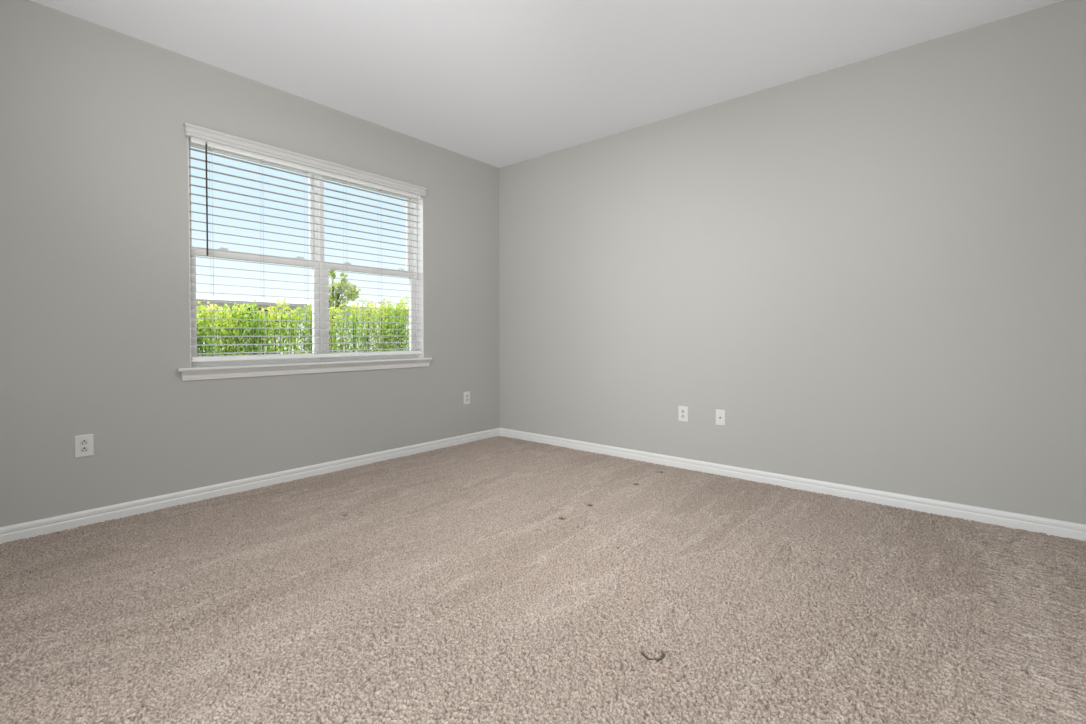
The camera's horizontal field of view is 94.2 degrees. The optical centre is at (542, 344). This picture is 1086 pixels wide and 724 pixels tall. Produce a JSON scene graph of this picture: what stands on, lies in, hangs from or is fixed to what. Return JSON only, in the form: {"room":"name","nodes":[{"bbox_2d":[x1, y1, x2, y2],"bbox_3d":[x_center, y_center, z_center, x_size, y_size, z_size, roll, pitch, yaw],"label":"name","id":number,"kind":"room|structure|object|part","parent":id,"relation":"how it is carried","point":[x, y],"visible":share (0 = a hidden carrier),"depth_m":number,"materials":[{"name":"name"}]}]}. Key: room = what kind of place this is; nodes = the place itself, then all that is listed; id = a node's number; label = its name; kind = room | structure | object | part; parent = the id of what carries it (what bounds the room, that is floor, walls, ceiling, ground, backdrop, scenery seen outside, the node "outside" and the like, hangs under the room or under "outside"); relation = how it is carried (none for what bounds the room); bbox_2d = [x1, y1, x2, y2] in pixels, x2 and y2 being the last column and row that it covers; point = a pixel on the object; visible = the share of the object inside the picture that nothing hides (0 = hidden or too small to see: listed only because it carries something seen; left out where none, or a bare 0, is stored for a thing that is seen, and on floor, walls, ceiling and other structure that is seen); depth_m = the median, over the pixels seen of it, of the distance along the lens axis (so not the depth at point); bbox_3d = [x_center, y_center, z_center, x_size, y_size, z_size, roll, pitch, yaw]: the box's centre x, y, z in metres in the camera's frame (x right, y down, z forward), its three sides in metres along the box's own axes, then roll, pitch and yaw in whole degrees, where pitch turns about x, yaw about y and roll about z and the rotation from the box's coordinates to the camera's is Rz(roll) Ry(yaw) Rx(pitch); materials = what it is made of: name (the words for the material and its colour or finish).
{"room":"empty bedroom","nodes":[
{"label":"empty bedroom","id":0,"kind":"room"},
{"bbox_2d":[0,0,499,526],"bbox_3d":[-1.918,-0.349,3.584,0.200,2.840,4.750,1,1,40],"label":"wall","id":1,"kind":"structure","parent":0,"point":[95,271],"depth_m":2.96,"materials":[{"name":"paint"}]},
{"bbox_2d":[74,434,93,457],"bbox_3d":[-2.495,0.554,2.747,0.009,0.119,0.078,1,1,40],"label":"wall outlet","id":2,"kind":"object","parent":1,"relation":"attached to","point":[83,444],"visible":1,"depth_m":2.74,"materials":[{"name":"white plastic"}]},
{"bbox_2d":[80,440,87,444],"bbox_3d":[-2.494,0.534,2.745,0.004,0.029,0.034,1,1,40],"label":"socket","id":3,"kind":"object","parent":2,"relation":"attached to","point":[82,442],"depth_m":2.74,"materials":[{"name":"white"}]},
{"bbox_2d":[80,447,88,451],"bbox_3d":[-2.494,0.573,2.746,0.004,0.029,0.034,1,1,40],"label":"socket","id":4,"kind":"object","parent":2,"relation":"attached to","point":[82,449],"depth_m":2.74,"materials":[{"name":"white"}]},
{"bbox_2d":[188,148,190,346],"bbox_3d":[-2.255,-0.589,3.176,0.198,1.465,0.003,1,1,40],"label":"trim","id":5,"kind":"structure","parent":1,"relation":"attached to","point":[188,148],"depth_m":3.11,"materials":[{"name":"white plastic"}]},
{"bbox_2d":[0,428,499,543],"bbox_3d":[-1.836,0.939,3.539,0.014,0.091,4.350,1,1,40],"label":"baseboard","id":6,"kind":"structure","parent":1,"relation":"attached to","point":[45,526],"depth_m":3.19,"materials":[{"name":"white paint"}]},
{"bbox_2d":[188,144,322,366],"bbox_3d":[-1.997,-0.585,3.533,0.109,1.485,0.874,1,1,40],"label":"window","id":7,"kind":"structure","parent":1,"relation":"in","point":[193,251],"depth_m":3.65,"materials":[{"name":"white plastic"}]},
{"bbox_3d":[-2.022,-0.941,3.546,0.028,0.715,0.806,1,1,40],"label":"sash","id":8,"kind":"part","parent":7,"relation":"part of","materials":[{"name":"white plastic"}]},
{"bbox_3d":[-1.977,-0.252,3.522,0.052,0.745,0.834,1,1,40],"label":"sash","id":9,"kind":"part","parent":7,"relation":"part of","materials":[{"name":"white plastic"}]},
{"bbox_2d":[183,122,426,361],"bbox_3d":[-1.630,-0.627,3.785,0.101,1.454,1.788,1,1,40],"label":"window blind","id":10,"kind":"object","parent":7,"relation":"attached to","point":[206,138],"visible":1,"depth_m":3.60,"materials":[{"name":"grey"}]},
{"bbox_3d":[-2.119,-0.581,3.237,0.054,1.338,0.007,1,1,40],"label":"ladder cord","id":11,"kind":"part","parent":10,"relation":"part of","materials":[{"name":"grey plastic"}]},
{"bbox_3d":[-1.925,-0.586,3.469,0.054,1.338,0.007,1,1,40],"label":"ladder cord","id":12,"kind":"part","parent":10,"relation":"part of","materials":[{"name":"grey plastic"}]},
{"bbox_3d":[-1.643,-1.288,3.793,0.056,0.054,1.718,1,1,40],"label":"head rail","id":13,"kind":"part","parent":10,"relation":"part of","materials":[{"name":"white"}]},
{"bbox_3d":[-1.730,-0.590,3.701,0.054,1.338,0.007,1,1,40],"label":"ladder cord","id":14,"kind":"part","parent":10,"relation":"part of","materials":[{"name":"grey plastic"}]},
{"bbox_3d":[-1.642,0.085,3.818,0.050,0.028,1.730,1,1,40],"label":"rail","id":15,"kind":"part","parent":10,"relation":"part of","materials":[{"name":"white"}]},
{"bbox_3d":[-1.536,-0.594,3.934,0.054,1.338,0.007,1,1,40],"label":"ladder cord","id":16,"kind":"part","parent":10,"relation":"part of","materials":[{"name":"grey plastic"}]},
{"bbox_3d":[-1.342,-0.598,4.167,0.054,1.338,0.007,1,1,40],"label":"ladder cord","id":17,"kind":"part","parent":10,"relation":"part of","materials":[{"name":"grey plastic"}]},
{"bbox_3d":[-1.147,-0.603,4.399,0.054,1.338,0.007,1,1,40],"label":"ladder cord","id":18,"kind":"part","parent":10,"relation":"part of","materials":[{"name":"grey plastic"}]},
{"bbox_3d":[-1.095,-0.954,4.402,0.002,0.670,0.006,1,1,40],"label":"lift cord","id":19,"kind":"part","parent":10,"relation":"part of","materials":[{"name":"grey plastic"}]},
{"bbox_2d":[176,357,431,380],"bbox_3d":[-1.633,0.172,3.804,0.133,0.079,1.890,1,1,40],"label":"trim","id":20,"kind":"structure","parent":1,"relation":"attached to","point":[249,370],"depth_m":3.58,"materials":[{"name":"white paint"}]},
{"bbox_3d":[-1.635,0.142,3.800,0.133,0.020,1.882,1,1,40],"label":"sill","id":21,"kind":"part","parent":20,"relation":"part of","materials":[{"name":"white paint"}]},
{"bbox_2d":[321,177,417,360],"bbox_3d":[-1.438,-0.598,4.202,0.109,1.485,0.872,1,1,40],"label":"window","id":22,"kind":"structure","parent":1,"relation":"in","point":[413,318],"depth_m":4.30,"materials":[{"name":"white plastic"}]},
{"bbox_3d":[-1.462,-0.953,4.216,0.028,0.715,0.804,1,1,40],"label":"sash","id":23,"kind":"part","parent":22,"relation":"part of","materials":[{"name":"white plastic"}]},
{"bbox_3d":[-1.417,-0.264,4.191,0.052,0.745,0.832,1,1,40],"label":"sash","id":24,"kind":"part","parent":22,"relation":"part of","materials":[{"name":"white plastic"}]},
{"bbox_2d":[418,196,423,357],"bbox_3d":[-1.133,-0.613,4.518,0.198,1.465,0.003,1,1,40],"label":"trim","id":25,"kind":"structure","parent":1,"relation":"attached to","point":[420,206],"depth_m":4.47,"materials":[{"name":"white plastic"}]},
{"bbox_2d":[464,391,469,403],"bbox_3d":[-0.730,0.518,4.859,0.009,0.119,0.078,1,1,40],"label":"wall outlet","id":26,"kind":"object","parent":1,"relation":"attached to","point":[466,394],"visible":1,"depth_m":4.86,"materials":[{"name":"white plastic"}]},
{"bbox_2d":[0,436,1085,723],"bbox_3d":[-0.057,1.009,2.054,4.650,0.033,4.350,1,1,40],"label":"floor","id":27,"kind":"structure","parent":0,"point":[497,579],"depth_m":1.94,"materials":[{"name":"beige carpet"}]},
{"bbox_2d":[30,0,1063,167],"bbox_3d":[-0.172,-1.867,2.097,5.550,0.250,4.950,1,1,40],"label":"ceiling","id":28,"kind":"structure","parent":0,"point":[496,83],"depth_m":2.97,"materials":[{"name":"white paint"}]},
{"bbox_2d":[499,0,1085,524],"bbox_3d":[1.478,-0.351,3.711,4.850,2.840,0.200,1,1,40],"label":"wall","id":29,"kind":"structure","parent":0,"point":[874,267],"depth_m":3.22,"materials":[{"name":"paint"}]},
{"bbox_2d":[678,406,687,421],"bbox_3d":[1.087,0.541,3.918,0.078,0.119,0.009,1,1,40],"label":"wall outlet","id":30,"kind":"object","parent":29,"relation":"attached to","point":[682,410],"visible":1,"depth_m":3.92,"materials":[{"name":"white plastic"}]},
{"bbox_2d":[716,409,725,425],"bbox_3d":[1.309,0.543,3.728,0.072,0.116,0.016,1,1,40],"label":"cable jack","id":31,"kind":"object","parent":29,"relation":"attached to","point":[720,414],"visible":1,"depth_m":3.72,"materials":[{"name":"white plastic"}]},
{"bbox_2d":[500,428,1085,540],"bbox_3d":[1.333,0.936,3.717,4.650,0.091,0.014,1,1,40],"label":"baseboard","id":32,"kind":"structure","parent":29,"relation":"attached to","point":[1065,529],"depth_m":3.23,"materials":[{"name":"white paint"}]},
{"label":"outside","id":33,"kind":"structure","parent":0,"visible":0},
{"bbox_3d":[-20.339,0.767,28.350,59.800,0.200,70.000,1,1,40],"label":"lawn","id":34,"kind":"structure","parent":33,"visible":0},
{"bbox_2d":[196,296,408,355],"bbox_3d":[-4.311,-0.037,9.067,1.441,2.120,8.642,1,1,40],"label":"hedge","id":35,"kind":"object","parent":34,"relation":"on","point":[250,326],"visible":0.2,"depth_m":8.66,"materials":[{"name":"green plant"}]},
{"bbox_2d":[196,295,408,354],"bbox_3d":[-14.388,-0.760,24.652,7.440,2.990,20.800,1,1,40],"label":"house","id":36,"kind":"structure","parent":34,"relation":"on","point":[220,301],"depth_m":22.94,"materials":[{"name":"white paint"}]},
{"bbox_2d":[311,269,360,351],"bbox_3d":[-4.667,-0.369,11.458,0.501,2.694,1.052,1,1,40],"label":"young tree","id":37,"kind":"object","parent":34,"relation":"on","point":[354,296],"visible":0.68,"depth_m":11.43,"materials":[{"name":"green plant"}]}
]}

